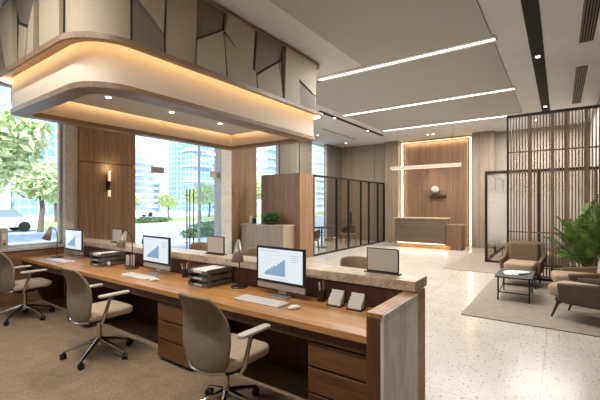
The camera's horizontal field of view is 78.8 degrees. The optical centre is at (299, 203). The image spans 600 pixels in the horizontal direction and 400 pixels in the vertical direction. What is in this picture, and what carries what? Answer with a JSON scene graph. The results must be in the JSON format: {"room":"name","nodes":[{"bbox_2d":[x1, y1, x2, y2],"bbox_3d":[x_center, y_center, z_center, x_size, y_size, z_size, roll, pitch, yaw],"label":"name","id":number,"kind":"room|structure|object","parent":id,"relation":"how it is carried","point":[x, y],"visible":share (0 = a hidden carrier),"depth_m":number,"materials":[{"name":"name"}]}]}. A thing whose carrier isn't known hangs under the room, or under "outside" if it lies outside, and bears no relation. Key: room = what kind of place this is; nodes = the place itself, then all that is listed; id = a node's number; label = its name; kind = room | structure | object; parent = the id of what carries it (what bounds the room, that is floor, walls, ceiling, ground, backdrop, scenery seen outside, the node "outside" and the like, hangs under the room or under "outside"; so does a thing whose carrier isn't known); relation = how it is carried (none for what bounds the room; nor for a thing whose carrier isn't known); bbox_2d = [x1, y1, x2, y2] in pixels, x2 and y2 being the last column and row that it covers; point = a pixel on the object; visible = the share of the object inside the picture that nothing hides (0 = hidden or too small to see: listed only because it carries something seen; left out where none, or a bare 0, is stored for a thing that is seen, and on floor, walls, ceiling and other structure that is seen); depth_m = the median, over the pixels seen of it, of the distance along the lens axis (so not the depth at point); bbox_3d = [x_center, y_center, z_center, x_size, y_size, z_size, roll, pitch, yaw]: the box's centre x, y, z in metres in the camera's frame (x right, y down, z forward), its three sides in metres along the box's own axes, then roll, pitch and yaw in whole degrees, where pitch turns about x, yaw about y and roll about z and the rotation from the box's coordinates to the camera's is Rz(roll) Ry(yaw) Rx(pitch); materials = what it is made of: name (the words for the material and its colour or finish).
{"room":"bank lobby","nodes":[
{"label":"bank lobby","id":0,"kind":"room"},
{"bbox_2d":[0,247,63,307],"bbox_3d":[-5.702,1.170,4.233,0.200,0.860,5.280,0,0,35],"label":"panel","id":1,"kind":"object","parent":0,"point":[56,289],"visible":0.6,"depth_m":5.97,"materials":[{"name":"brown wood"}]},
{"bbox_2d":[0,37,214,235],"bbox_3d":[-4.842,-0.500,6.518,1.450,4.200,10.000,0,0,35],"label":"wall","id":2,"kind":"structure","parent":0,"point":[1,49],"depth_m":6.91,"materials":[{"name":"stone"}]},
{"bbox_2d":[0,82,61,247],"bbox_3d":[-5.718,-0.601,4.245,0.080,2.578,5.262,0,0,35],"label":"window","id":3,"kind":"structure","parent":2,"relation":"in","point":[59,125],"depth_m":6.35,"materials":[{"name":"metal"}]},
{"bbox_2d":[0,244,64,251],"bbox_3d":[-5.698,0.715,4.230,0.250,0.050,5.280,0,0,35],"label":"trim","id":4,"kind":"structure","parent":2,"relation":"attached to","point":[48,245],"depth_m":5.92,"materials":[{"name":"stone"}]},
{"bbox_2d":[0,228,7,248],"bbox_3d":[-4.612,0.535,5.666,0.133,0.310,0.090,0,0,35],"label":"box file","id":5,"kind":"object","parent":4,"relation":"on","point":[3,231],"visible":1,"depth_m":5.63,"materials":[{"name":"beige"}]},
{"bbox_2d":[61,124,77,295],"bbox_3d":[-4.106,-0.100,6.473,0.240,3.400,0.220,0,0,35],"label":"column","id":6,"kind":"structure","parent":2,"relation":"attached to","point":[69,132],"depth_m":6.38,"materials":[{"name":"stone"}]},
{"bbox_2d":[78,126,134,242],"bbox_3d":[-3.648,-0.200,6.926,0.100,3.600,1.050,0,0,35],"label":"wall panel","id":7,"kind":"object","parent":2,"relation":"attached to","point":[98,213],"depth_m":6.83,"materials":[{"name":"brown wood"}]},
{"bbox_2d":[106,171,110,196],"bbox_3d":[-3.588,-0.380,6.853,0.084,0.480,0.050,0,0,35],"label":"wall sconce","id":8,"kind":"object","parent":2,"relation":"attached to","point":[108,177],"visible":1,"depth_m":6.83,"materials":[{"name":"brown metal"}]},
{"bbox_2d":[151,166,218,248],"bbox_3d":[-2.746,-0.050,8.346,0.124,3.300,2.310,0,0,35],"label":"door","id":9,"kind":"structure","parent":2,"relation":"in","point":[153,169],"depth_m":8.44,"materials":[{"name":"clear glass"}]},
{"bbox_2d":[198,146,199,241],"bbox_3d":[-2.636,-0.350,10.606,0.080,3.900,0.780,0,0,35],"label":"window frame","id":10,"kind":"structure","parent":2,"relation":"in","point":[198,146],"depth_m":10.28,"materials":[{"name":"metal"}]},
{"bbox_2d":[215,148,231,253],"bbox_3d":[-1.979,-0.100,9.442,0.220,3.400,0.355,0,0,35],"label":"trim","id":11,"kind":"structure","parent":2,"relation":"attached to","point":[223,158],"depth_m":9.35,"materials":[{"name":"stone"}]},
{"bbox_2d":[261,173,312,257],"bbox_3d":[-0.401,0.350,11.261,1.480,2.500,0.720,0,0,35],"label":"wall partition","id":12,"kind":"structure","parent":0,"point":[290,196],"depth_m":10.86,"materials":[{"name":"brown wood"}]},
{"bbox_2d":[0,239,599,399],"bbox_3d":[1.293,1.697,6.814,11.000,0.206,17.600,0,0,35],"label":"floor","id":13,"kind":"structure","parent":0,"point":[467,357],"depth_m":4.04,"materials":[{"name":"stone"}]},
{"bbox_2d":[0,252,54,325],"bbox_3d":[-3.836,1.114,5.123,0.698,0.956,0.698,0,0,35],"label":"office chair","id":14,"kind":"object","parent":13,"relation":"on","point":[8,283],"visible":1,"depth_m":4.95,"materials":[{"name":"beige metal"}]},
{"bbox_2d":[67,282,126,327],"bbox_3d":[-2.792,1.290,5.027,0.520,0.620,0.550,0,0,35],"label":"drawer pedestal","id":15,"kind":"object","parent":13,"relation":"on","point":[101,290],"visible":0.13,"depth_m":4.86,"materials":[{"name":"brown wood"}]},
{"bbox_2d":[0,319,237,399],"bbox_3d":[-1.733,1.594,1.075,7.270,0.012,4.540,0,0,35],"label":"carpet","id":16,"kind":"object","parent":13,"relation":"on","point":[31,367],"visible":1,"depth_m":3.42,"materials":[{"name":"beige carpet"}]},
{"bbox_2d":[59,267,132,369],"bbox_3d":[-2.094,1.110,3.846,0.698,0.956,0.698,0,0,35],"label":"office chair","id":17,"kind":"object","parent":16,"relation":"on","point":[81,309],"visible":1,"depth_m":3.65,"materials":[{"name":"beige fabric"}]},
{"bbox_2d":[178,292,270,399],"bbox_3d":[-0.545,1.110,2.779,0.698,0.956,0.698,0,0,35],"label":"office chair","id":18,"kind":"object","parent":16,"relation":"on","point":[210,348],"visible":1,"depth_m":2.56,"materials":[{"name":"beige fabric"}]},
{"bbox_2d":[158,301,232,369],"bbox_3d":[-1.089,1.290,3.814,0.520,0.620,0.550,0,0,35],"label":"drawer pedestal","id":19,"kind":"object","parent":13,"relation":"on","point":[170,322],"visible":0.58,"depth_m":3.61,"materials":[{"name":"brown wood"}]},
{"bbox_2d":[190,242,206,250],"bbox_3d":[-1.564,1.092,5.423,0.422,1.018,0.441,0,0,35],"label":"counter stool","id":20,"kind":"object","parent":13,"relation":"on","point":[202,246],"visible":0.21,"depth_m":5.60,"materials":[{"name":"beige fabric"}]},
{"bbox_2d":[21,253,417,399],"bbox_3d":[-1.764,1.143,4.283,6.076,0.915,0.670,0,0,35],"label":"desk","id":21,"kind":"object","parent":13,"relation":"on","point":[386,333],"visible":0.98,"depth_m":2.74,"materials":[{"name":"brown wood"}]},
{"bbox_2d":[42,226,63,257],"bbox_3d":[-3.942,0.602,5.816,0.297,0.497,0.176,0,0,-20],"label":"desk lamp","id":22,"kind":"object","parent":21,"relation":"on","point":[47,236],"visible":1,"depth_m":5.77,"materials":[{"name":"brown metal"}]},
{"bbox_2d":[65,228,83,258],"bbox_3d":[-3.549,0.623,5.756,0.584,0.455,0.160,0,0,35],"label":"monitor","id":23,"kind":"object","parent":21,"relation":"on","point":[74,238],"visible":1,"depth_m":5.71,"materials":[{"name":"black plastic"}]},
{"bbox_2d":[90,250,124,266],"bbox_3d":[-2.698,0.759,5.124,0.300,0.182,0.344,0,0,35],"label":"tray","id":24,"kind":"object","parent":21,"relation":"on","point":[99,258],"visible":1,"depth_m":5.08,"materials":[{"name":"black metal"}]},
{"bbox_2d":[115,231,138,269],"bbox_3d":[-2.258,0.602,4.777,0.297,0.497,0.176,0,0,-45],"label":"desk lamp","id":25,"kind":"object","parent":21,"relation":"on","point":[121,243],"visible":1,"depth_m":4.73,"materials":[{"name":"brown metal"}]},
{"bbox_2d":[124,254,136,266],"bbox_3d":[-2.315,0.770,4.989,0.180,0.160,0.080,0,0,35],"label":"paper holder","id":26,"kind":"object","parent":21,"relation":"on","point":[128,261],"visible":0.86,"depth_m":4.98,"materials":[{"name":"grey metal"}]},
{"bbox_2d":[121,272,155,279],"bbox_3d":[-1.894,0.841,4.271,0.500,0.018,0.150,0,0,35],"label":"keyboard","id":27,"kind":"object","parent":21,"relation":"on","point":[130,274],"visible":1,"depth_m":4.25,"materials":[{"name":"white plastic"}]},
{"bbox_2d":[143,235,170,274],"bbox_3d":[-1.748,0.623,4.474,0.584,0.455,0.160,0,0,37],"label":"monitor","id":28,"kind":"object","parent":21,"relation":"on","point":[156,249],"visible":1,"depth_m":4.43,"materials":[{"name":"black plastic"}]},
{"bbox_2d":[21,253,372,343],"bbox_3d":[-1.811,0.875,4.322,5.955,0.050,0.640,0,0,35],"label":"countertop","id":29,"kind":"structure","parent":21,"relation":"on","point":[313,315],"depth_m":3.28,"materials":[{"name":"brown wood"}]},
{"bbox_2d":[188,263,231,287],"bbox_3d":[-0.955,0.759,3.882,0.300,0.182,0.344,0,0,35],"label":"tray","id":30,"kind":"object","parent":21,"relation":"on","point":[208,275],"visible":1,"depth_m":3.82,"materials":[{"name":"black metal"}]},
{"bbox_2d":[231,239,247,288],"bbox_3d":[-0.617,0.602,3.672,0.176,0.497,0.297,0,0,-3],"label":"desk lamp","id":31,"kind":"object","parent":21,"relation":"on","point":[237,257],"visible":1,"depth_m":3.61,"materials":[{"name":"brown metal"}]},
{"bbox_2d":[235,294,288,307],"bbox_3d":[-0.337,0.841,3.181,0.500,0.018,0.150,0,0,35],"label":"keyboard","id":32,"kind":"object","parent":21,"relation":"on","point":[249,298],"visible":1,"depth_m":3.15,"materials":[{"name":"white plastic"}]},
{"bbox_2d":[257,245,305,299],"bbox_3d":[-0.172,0.623,3.352,0.584,0.455,0.160,0,0,38],"label":"monitor","id":33,"kind":"object","parent":21,"relation":"on","point":[282,269],"visible":1,"depth_m":3.31,"materials":[{"name":"silver metal"}]},
{"bbox_2d":[316,280,325,301],"bbox_3d":[0.185,0.757,3.208,0.085,0.186,0.092,0,0,35],"label":"pen cup","id":34,"kind":"object","parent":21,"relation":"on","point":[320,292],"visible":1,"depth_m":3.18,"materials":[{"name":"brown metal"}]},
{"bbox_2d":[326,289,344,307],"bbox_3d":[0.299,0.787,3.057,0.128,0.125,0.092,0,0,35],"label":"card holder","id":35,"kind":"object","parent":21,"relation":"on","point":[336,299],"visible":1,"depth_m":3.05,"materials":[{"name":"beige metal"}]},
{"bbox_2d":[346,292,364,311],"bbox_3d":[0.451,0.787,2.943,0.128,0.125,0.092,0,0,35],"label":"card holder","id":36,"kind":"object","parent":21,"relation":"on","point":[356,302],"visible":1,"depth_m":2.94,"materials":[{"name":"beige paper"}]},
{"bbox_2d":[67,237,426,399],"bbox_3d":[-1.490,1.100,4.683,6.080,1.000,0.300,0,0,35],"label":"reception counter","id":37,"kind":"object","parent":13,"relation":"on","point":[290,352],"depth_m":3.51,"materials":[{"name":"stone"}]},
{"bbox_2d":[110,229,122,242],"bbox_3d":[-2.809,0.492,5.623,0.320,0.215,0.070,0,0,35],"label":"sign stand","id":38,"kind":"object","parent":37,"relation":"on","point":[116,233],"visible":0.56,"depth_m":5.62,"materials":[{"name":"beige"}]},
{"bbox_2d":[205,236,226,255],"bbox_3d":[-1.006,0.492,4.363,0.320,0.215,0.070,0,0,35],"label":"sign stand","id":39,"kind":"object","parent":37,"relation":"on","point":[215,244],"visible":1,"depth_m":4.34,"materials":[{"name":"beige"}]},
{"bbox_2d":[364,247,401,275],"bbox_3d":[0.718,0.492,3.172,0.320,0.215,0.070,0,0,35],"label":"sign stand","id":40,"kind":"object","parent":37,"relation":"on","point":[379,260],"visible":1,"depth_m":3.16,"materials":[{"name":"brown metal"}]},
{"bbox_2d":[241,223,294,254],"bbox_3d":[-0.979,1.100,10.881,1.660,1.000,0.550,0,0,35],"label":"credenza","id":41,"kind":"object","parent":13,"relation":"on","point":[252,235],"visible":0.68,"depth_m":10.59,"materials":[{"name":"brown wood"}]},
{"bbox_2d":[261,212,279,224],"bbox_3d":[-0.867,0.416,10.780,0.578,0.367,0.550,0,0,-5],"label":"potted plant","id":42,"kind":"object","parent":41,"relation":"on","point":[273,218],"visible":1,"depth_m":10.67,"materials":[{"name":"green plant"}]},
{"bbox_2d":[315,226,332,247],"bbox_3d":[0.807,1.228,13.544,0.800,0.745,0.800,0,0,35],"label":"round table","id":43,"kind":"object","parent":13,"relation":"on","point":[316,227],"visible":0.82,"depth_m":13.52,"materials":[{"name":"black wood"}]},
{"bbox_2d":[308,340,365,399],"bbox_3d":[0.414,1.290,2.744,0.490,0.620,0.550,0,0,35],"label":"drawer pedestal","id":44,"kind":"object","parent":13,"relation":"on","point":[334,373],"visible":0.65,"depth_m":2.53,"materials":[{"name":"brown wood"}]},
{"bbox_2d":[340,225,355,241],"bbox_3d":[1.902,1.218,14.486,0.573,0.768,0.529,0,0,-25],"label":"lounge chair","id":45,"kind":"object","parent":13,"relation":"on","point":[352,228],"visible":0.85,"depth_m":14.28,"materials":[{"name":"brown fabric"}]},
{"bbox_2d":[313,175,384,255],"bbox_3d":[2.014,0.350,13.378,0.100,2.500,5.520,0,0,35],"label":"glass wall","id":46,"kind":"structure","parent":13,"relation":"on","point":[349,214],"depth_m":13.01,"materials":[{"name":"black metal"}]},
{"bbox_2d":[340,256,366,268],"bbox_3d":[0.570,1.092,3.904,0.422,1.018,0.441,0,0,35],"label":"counter stool","id":47,"kind":"object","parent":13,"relation":"on","point":[347,261],"visible":0.18,"depth_m":4.07,"materials":[{"name":"beige fabric"}]},
{"bbox_2d":[394,217,465,250],"bbox_3d":[4.738,1.050,13.384,2.370,1.100,0.740,0,0,35],"label":"reception desk","id":48,"kind":"object","parent":13,"relation":"on","point":[426,231],"visible":1,"depth_m":13.06,"materials":[{"name":"brown wood"}]},
{"bbox_2d":[443,250,561,277],"bbox_3d":[6.080,1.594,9.924,3.130,0.012,4.380,0,0,35],"label":"rug","id":49,"kind":"object","parent":13,"relation":"on","point":[473,261],"visible":0.52,"depth_m":9.58,"materials":[{"name":"beige carpet"}]},
{"bbox_2d":[461,276,599,336],"bbox_3d":[4.806,1.593,5.601,3.670,0.014,3.400,0,0,35],"label":"rug","id":50,"kind":"object","parent":13,"relation":"on","point":[511,308],"visible":0.88,"depth_m":5.44,"materials":[{"name":"beige carpet"}]},
{"bbox_2d":[495,268,535,303],"bbox_3d":[3.701,1.386,6.265,0.540,0.401,0.920,0,0,35],"label":"coffee table","id":51,"kind":"object","parent":50,"relation":"on","point":[529,276],"visible":0.98,"depth_m":6.06,"materials":[{"name":"black metal"}]},
{"bbox_2d":[499,240,545,288],"bbox_3d":[4.417,1.180,7.266,0.744,0.822,0.901,0,0,39],"label":"armchair","id":52,"kind":"object","parent":50,"relation":"on","point":[523,255],"visible":0.89,"depth_m":7.32,"materials":[{"name":"brown fabric"}]},
{"bbox_2d":[504,259,537,270],"bbox_3d":[4.346,1.216,7.181,0.515,0.160,0.680,0,0,39],"label":"seat cushion","id":53,"kind":"object","parent":52,"relation":"on","point":[523,264],"depth_m":7.01,"materials":[{"name":"beige fabric"}]},
{"bbox_2d":[509,242,539,261],"bbox_3d":[4.588,1.006,7.474,0.523,0.442,0.201,0,0,39],"label":"cushion","id":54,"kind":"object","parent":52,"relation":"on","point":[527,251],"depth_m":7.41,"materials":[{"name":"brown fabric"}]},
{"bbox_2d":[542,192,599,266],"bbox_3d":[5.129,0.682,6.797,1.048,1.808,1.147,0,0,35],"label":"potted palm","id":55,"kind":"object","parent":50,"relation":"on","point":[583,234],"visible":0.88,"depth_m":6.61,"materials":[{"name":"green plant"}]},
{"bbox_2d":[548,278,599,316],"bbox_3d":[3.978,1.180,4.985,0.744,0.822,0.901,0,0,-33],"label":"armchair","id":56,"kind":"object","parent":50,"relation":"on","point":[585,292],"visible":1,"depth_m":4.89,"materials":[{"name":"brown fabric"}]},
{"bbox_2d":[548,280,598,295],"bbox_3d":[3.919,1.216,5.078,0.515,0.160,0.680,0,0,-33],"label":"seat cushion","id":57,"kind":"object","parent":56,"relation":"on","point":[552,287],"depth_m":5.20,"materials":[{"name":"beige fabric"}]},
{"bbox_2d":[551,259,599,303],"bbox_3d":[4.601,1.180,5.873,0.901,0.822,0.744,0,0,29],"label":"armchair","id":58,"kind":"object","parent":50,"relation":"on","point":[567,273],"visible":0.55,"depth_m":5.90,"materials":[{"name":"brown fabric"}]},
{"bbox_2d":[551,270,584,281],"bbox_3d":[4.505,1.216,5.928,0.680,0.160,0.515,0,0,29],"label":"seat cushion","id":59,"kind":"object","parent":58,"relation":"on","point":[556,275],"depth_m":5.97,"materials":[{"name":"beige fabric"}]},
{"bbox_2d":[485,166,598,267],"bbox_3d":[7.154,0.350,10.846,2.450,2.500,3.630,0,0,35],"label":"glazing","id":60,"kind":"object","parent":13,"relation":"on","point":[495,207],"visible":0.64,"depth_m":9.65,"materials":[{"name":"clear glass"}]},
{"bbox_2d":[507,104,599,281],"bbox_3d":[5.234,-0.165,7.530,1.690,3.530,0.090,0,0,35],"label":"slatted screen","id":61,"kind":"object","parent":13,"relation":"on","point":[586,109],"visible":0.73,"depth_m":7.50,"materials":[{"name":"brown wood"}]},
{"bbox_2d":[0,0,599,147],"bbox_3d":[1.322,-2.725,6.855,11.400,0.250,17.700,0,0,35],"label":"ceiling","id":62,"kind":"structure","parent":0,"point":[561,20],"depth_m":6.52,"materials":[{"name":"white paint"}]},
{"bbox_2d":[0,0,322,150],"bbox_3d":[-1.754,-1.890,5.768,2.490,1.420,4.280,0,0,35],"label":"ceiling canopy","id":63,"kind":"object","parent":62,"relation":"attached to","point":[194,72],"visible":1,"depth_m":4.53,"materials":[{"name":"beige paint"}]},
{"bbox_2d":[39,94,289,145],"bbox_3d":[-1.803,-1.410,5.845,1.920,0.340,3.770,0,0,35],"label":"recessed ceiling","id":64,"kind":"structure","parent":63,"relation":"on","point":[105,110],"depth_m":6.12,"materials":[{"name":"beige"}]},
{"bbox_2d":[318,111,384,135],"bbox_3d":[1.837,-2.597,12.043,0.140,0.066,4.550,0,0,35],"label":"track slot","id":65,"kind":"object","parent":62,"relation":"attached to","point":[324,113],"visible":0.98,"depth_m":11.61,"materials":[{"name":"black"}]},
{"bbox_2d":[269,0,490,66],"bbox_3d":[-0.185,-2.598,3.066,2.140,0.045,7.780,0,0,35],"label":"ceiling panel","id":66,"kind":"object","parent":62,"relation":"attached to","point":[370,32],"visible":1,"depth_m":5.24,"materials":[{"name":"paint"}]},
{"bbox_2d":[316,34,496,80],"bbox_3d":[1.725,-2.582,6.628,3.260,0.036,0.220,0,0,35],"label":"recessed light","id":67,"kind":"object","parent":62,"relation":"in","point":[492,38],"visible":1,"depth_m":6.45,"materials":[{"name":"white plastic"}]},
{"bbox_2d":[316,42,511,114],"bbox_3d":[2.156,-2.598,8.164,4.240,0.045,2.760,0,0,35],"label":"ceiling panel","id":68,"kind":"object","parent":62,"relation":"attached to","point":[477,69],"visible":0.79,"depth_m":7.74,"materials":[{"name":"paint"}]},
{"bbox_2d":[390,124,460,169],"bbox_3d":[4.223,-1.908,12.437,2.350,1.384,0.120,0,0,35],"label":"pendant light","id":69,"kind":"object","parent":62,"relation":"hanging from","point":[452,164],"visible":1,"depth_m":12.32,"materials":[{"name":"beige"}]},
{"bbox_2d":[343,86,515,116],"bbox_3d":[3.030,-2.582,9.382,4.330,0.036,0.220,0,0,35],"label":"recessed light","id":70,"kind":"object","parent":62,"relation":"in","point":[512,87],"visible":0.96,"depth_m":9.11,"materials":[{"name":"white plastic"}]},
{"bbox_2d":[347,90,522,129],"bbox_3d":[3.829,-2.598,10.513,4.240,0.045,2.530,0,0,35],"label":"ceiling panel","id":71,"kind":"object","parent":62,"relation":"attached to","point":[501,103],"visible":0.86,"depth_m":10.27,"materials":[{"name":"paint"}]},
{"bbox_2d":[382,114,516,131],"bbox_3d":[4.602,-2.582,11.676,4.090,0.036,0.220,0,0,35],"label":"recessed light","id":72,"kind":"object","parent":62,"relation":"in","point":[509,114],"visible":0.61,"depth_m":11.51,"materials":[{"name":"white plastic"}]},
{"bbox_2d":[520,0,549,110],"bbox_3d":[3.050,-2.597,4.825,0.190,0.066,13.400,0,0,35],"label":"track slot","id":73,"kind":"object","parent":62,"relation":"attached to","point":[530,8],"visible":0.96,"depth_m":5.97,"materials":[{"name":"black"}]},
{"bbox_2d":[572,65,587,103],"bbox_3d":[6.223,-2.601,8.152,0.180,0.038,3.100,0,0,35],"label":"ceiling vent","id":74,"kind":"object","parent":62,"relation":"in","point":[580,74],"visible":0.99,"depth_m":7.82,"materials":[{"name":"black"}]},
{"bbox_2d":[579,0,599,42],"bbox_3d":[4.048,-2.601,5.097,0.180,0.038,1.800,0,0,35],"label":"ceiling vent","id":75,"kind":"object","parent":62,"relation":"in","point":[591,8],"visible":1,"depth_m":5.13,"materials":[{"name":"black"}]},
{"bbox_2d":[279,141,341,240],"bbox_3d":[-0.263,-0.500,13.938,0.200,4.200,7.400,0,0,35],"label":"wall","id":76,"kind":"structure","parent":0,"point":[287,152],"depth_m":15.88,"materials":[{"name":"beige paint"}]},
{"bbox_2d":[232,148,256,253],"bbox_3d":[-1.898,-0.500,11.444,0.130,4.200,1.440,0,0,35],"label":"wall panel","id":77,"kind":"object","parent":76,"relation":"attached to","point":[244,162],"depth_m":11.50,"materials":[{"name":"brown wood"}]},
{"bbox_2d":[312,143,326,239],"bbox_3d":[0.767,-0.500,15.383,0.080,4.000,1.250,0,0,35],"label":"window","id":78,"kind":"structure","parent":76,"relation":"in","point":[312,143],"depth_m":15.85,"materials":[{"name":"clear glass"}]},
{"bbox_2d":[342,143,384,240],"bbox_3d":[2.839,-0.500,16.363,2.440,4.200,0.250,0,0,35],"label":"wall","id":79,"kind":"structure","parent":0,"point":[365,162],"depth_m":16.19,"materials":[{"name":"beige paint"}]},
{"bbox_2d":[402,135,471,245],"bbox_3d":[5.530,-0.500,14.539,4.060,4.200,0.100,0,0,35],"label":"wall","id":80,"kind":"structure","parent":0,"point":[469,135],"depth_m":14.00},
{"bbox_2d":[385,141,401,242],"bbox_3d":[3.930,-0.500,15.309,0.560,4.200,0.500,0,0,35],"label":"wall panel","id":81,"kind":"object","parent":80,"relation":"attached to","point":[393,178],"depth_m":15.13,"materials":[{"name":"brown wood"}]},
{"bbox_2d":[402,136,470,245],"bbox_3d":[5.296,-0.470,14.349,2.640,4.100,0.040,0,0,35],"label":"wall light","id":82,"kind":"object","parent":80,"relation":"attached to","point":[468,136],"visible":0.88,"depth_m":13.81,"materials":[{"name":"white"}]},
{"bbox_2d":[405,138,468,246],"bbox_3d":[5.378,-0.430,14.463,2.420,4.060,0.200,0,0,35],"label":"wall panel","id":83,"kind":"object","parent":80,"relation":"attached to","point":[452,182],"depth_m":14.28,"materials":[{"name":"brown wood"}]},
{"bbox_2d":[472,131,494,248],"bbox_3d":[6.716,-0.500,13.325,0.720,4.200,0.500,0,0,35],"label":"wall panel","id":84,"kind":"object","parent":80,"relation":"attached to","point":[483,143],"depth_m":13.15,"materials":[{"name":"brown wood"}]},
{"bbox_2d":[495,123,583,251],"bbox_3d":[8.948,-0.500,12.012,4.560,4.200,0.250,0,0,35],"label":"wall","id":85,"kind":"structure","parent":0,"point":[500,137],"depth_m":12.53,"materials":[{"name":"beige paint"}]},
{"bbox_2d":[590,97,599,263],"bbox_3d":[7.733,-0.500,9.409,0.120,4.200,5.700,0,0,35],"label":"wall","id":86,"kind":"structure","parent":0,"point":[598,102],"depth_m":10.42,"materials":[{"name":"beige paint"}]},
{"label":"outside","id":87,"kind":"structure","parent":0,"visible":0},
{"bbox_2d":[8,208,323,241],"bbox_3d":[-30.983,1.875,83.453,132.700,0.250,220.000,0,0,35],"label":"ground","id":88,"kind":"structure","parent":87,"point":[163,212],"depth_m":60.83,"materials":[{"name":"grey concrete"}]},
{"bbox_2d":[0,86,10,208],"bbox_3d":[-45.148,-14.250,45.293,3.900,32.000,14.000,0,0,35],"label":"office tower","id":89,"kind":"structure","parent":88,"relation":"on","point":[3,103],"depth_m":49.83,"materials":[{"name":"white"}]},
{"bbox_2d":[10,88,56,216],"bbox_3d":[-38.026,-29.250,52.620,3.000,62.000,5.200,0,0,35],"label":"office tower","id":90,"kind":"structure","parent":88,"relation":"on","point":[27,207],"depth_m":51.36,"materials":[{"name":"blue glass"}]},
{"bbox_2d":[135,206,155,215],"bbox_3d":[-22.169,1.038,49.890,1.760,1.416,4.439,0,0,35],"label":"car","id":91,"kind":"object","parent":88,"relation":"on","point":[140,210],"visible":0.54,"depth_m":49.80,"materials":[{"name":"white paint"}]},
{"bbox_2d":[135,147,157,210],"bbox_3d":[-28.987,-4.150,64.536,3.900,11.800,6.100,0,0,35],"label":"office tower","id":92,"kind":"structure","parent":88,"relation":"on","point":[144,179],"depth_m":64.60,"materials":[{"name":"white"}]},
{"bbox_2d":[154,183,162,210],"bbox_3d":[-37.880,-2.750,86.524,3.900,9.000,9.600,0,0,35],"label":"office tower","id":93,"kind":"structure","parent":88,"relation":"on","point":[155,184],"depth_m":88.86,"materials":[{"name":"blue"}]},
{"bbox_2d":[169,141,182,210],"bbox_3d":[-30.171,-19.250,89.505,3.000,42.000,2.400,0,0,35],"label":"office tower","id":94,"kind":"structure","parent":88,"relation":"on","point":[175,148],"depth_m":88.36,"materials":[{"name":"blue glass"}]},
{"bbox_2d":[179,225,213,237],"bbox_3d":[-5.077,1.504,19.599,1.494,0.839,3.330,0,0,35],"label":"hedge","id":95,"kind":"object","parent":88,"relation":"on","point":[209,230],"visible":0.62,"depth_m":19.01,"materials":[{"name":"green plant"}]},
{"bbox_2d":[182,143,213,211],"bbox_3d":[-21.711,-19.250,78.200,3.900,42.000,5.600,0,0,35],"label":"office tower","id":96,"kind":"structure","parent":88,"relation":"on","point":[190,152],"depth_m":76.84,"materials":[{"name":"blue glass"}]},
{"bbox_2d":[211,148,213,210],"bbox_3d":[-18.645,-19.250,89.398,3.900,42.000,7.600,0,0,35],"label":"office tower","id":97,"kind":"structure","parent":88,"relation":"on","point":[212,149],"depth_m":86.40,"materials":[{"name":"white"}]},
{"bbox_2d":[257,147,266,210],"bbox_3d":[-11.384,-24.250,92.698,3.900,52.000,4.800,0,0,35],"label":"office tower","id":98,"kind":"structure","parent":88,"relation":"on","point":[260,151],"depth_m":92.46,"materials":[{"name":"white"}]},
{"bbox_2d":[264,146,275,174],"bbox_3d":[-9.521,-29.250,133.236,3.900,62.000,14.600,0,0,35],"label":"office tower","id":99,"kind":"structure","parent":88,"relation":"on","point":[270,154],"depth_m":129.60,"materials":[{"name":"blue glass"}]},
{"bbox_2d":[312,144,323,209],"bbox_3d":[4.081,-12.250,110.964,3.900,28.000,10.100,0,0,35],"label":"office tower","id":100,"kind":"structure","parent":88,"relation":"on","point":[317,151],"depth_m":111.07,"materials":[{"name":"white"}]},
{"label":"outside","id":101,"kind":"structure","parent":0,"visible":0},
{"bbox_2d":[8,212,323,229],"bbox_3d":[-1.131,1.740,62.191,14.000,0.020,220.000,0,0,35],"label":"lawn","id":102,"kind":"structure","parent":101,"point":[47,223],"depth_m":40.74,"materials":[{"name":"green plant"}]},
{"bbox_2d":[34,185,56,221],"bbox_3d":[-23.863,-0.472,35.543,4.039,4.431,3.514,0,0,-36],"label":"street tree","id":103,"kind":"object","parent":102,"relation":"on","point":[54,202],"visible":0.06,"depth_m":35.49,"materials":[{"name":"green plant"}]},
{"bbox_2d":[135,216,173,222],"bbox_3d":[-13.893,1.495,33.874,1.330,0.824,5.161,0,0,35],"label":"hedge","id":104,"kind":"object","parent":102,"relation":"on","point":[147,219],"visible":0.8,"depth_m":33.71,"materials":[{"name":"green plant"}]},
{"bbox_2d":[156,193,179,218],"bbox_3d":[-14.825,0.229,41.174,2.396,3.021,2.754,0,0,-8],"label":"street tree","id":105,"kind":"object","parent":102,"relation":"on","point":[169,201],"visible":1,"depth_m":40.55,"materials":[{"name":"green plant"}]},
{"bbox_2d":[183,183,213,219],"bbox_3d":[-10.480,-0.272,38.557,3.672,4.029,3.194,0,0,8],"label":"street tree","id":106,"kind":"object","parent":102,"relation":"on","point":[207,192],"visible":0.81,"depth_m":37.81,"materials":[{"name":"green plant"}]},
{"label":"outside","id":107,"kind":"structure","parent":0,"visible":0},
{"bbox_2d":[8,215,323,248],"bbox_3d":[12.513,1.740,52.474,17.500,0.020,220.000,0,0,35],"label":"road","id":108,"kind":"structure","parent":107,"point":[171,230],"depth_m":21.41,"materials":[{"name":"grey asphalt"}]},
{"bbox_2d":[0,209,37,231],"bbox_3d":[-18.644,1.018,22.088,1.760,1.416,4.439,0,0,35],"label":"car","id":109,"kind":"object","parent":108,"relation":"on","point":[12,219],"visible":0.9,"depth_m":22.43,"materials":[{"name":"white paint"}]},
{"bbox_2d":[0,104,54,186],"bbox_3d":[-13.049,-1.173,14.376,4.632,5.842,5.324,0,0,35],"label":"street tree","id":110,"kind":"object","parent":108,"relation":"on","point":[25,137],"visible":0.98,"depth_m":14.68,"materials":[{"name":"green plant"}]},
{"bbox_2d":[3,156,56,231],"bbox_3d":[-16.009,-0.672,22.520,3.833,4.834,4.406,0,0,-39],"label":"street tree","id":111,"kind":"object","parent":108,"relation":"on","point":[43,176],"visible":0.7,"depth_m":21.74,"materials":[{"name":"green plant"}]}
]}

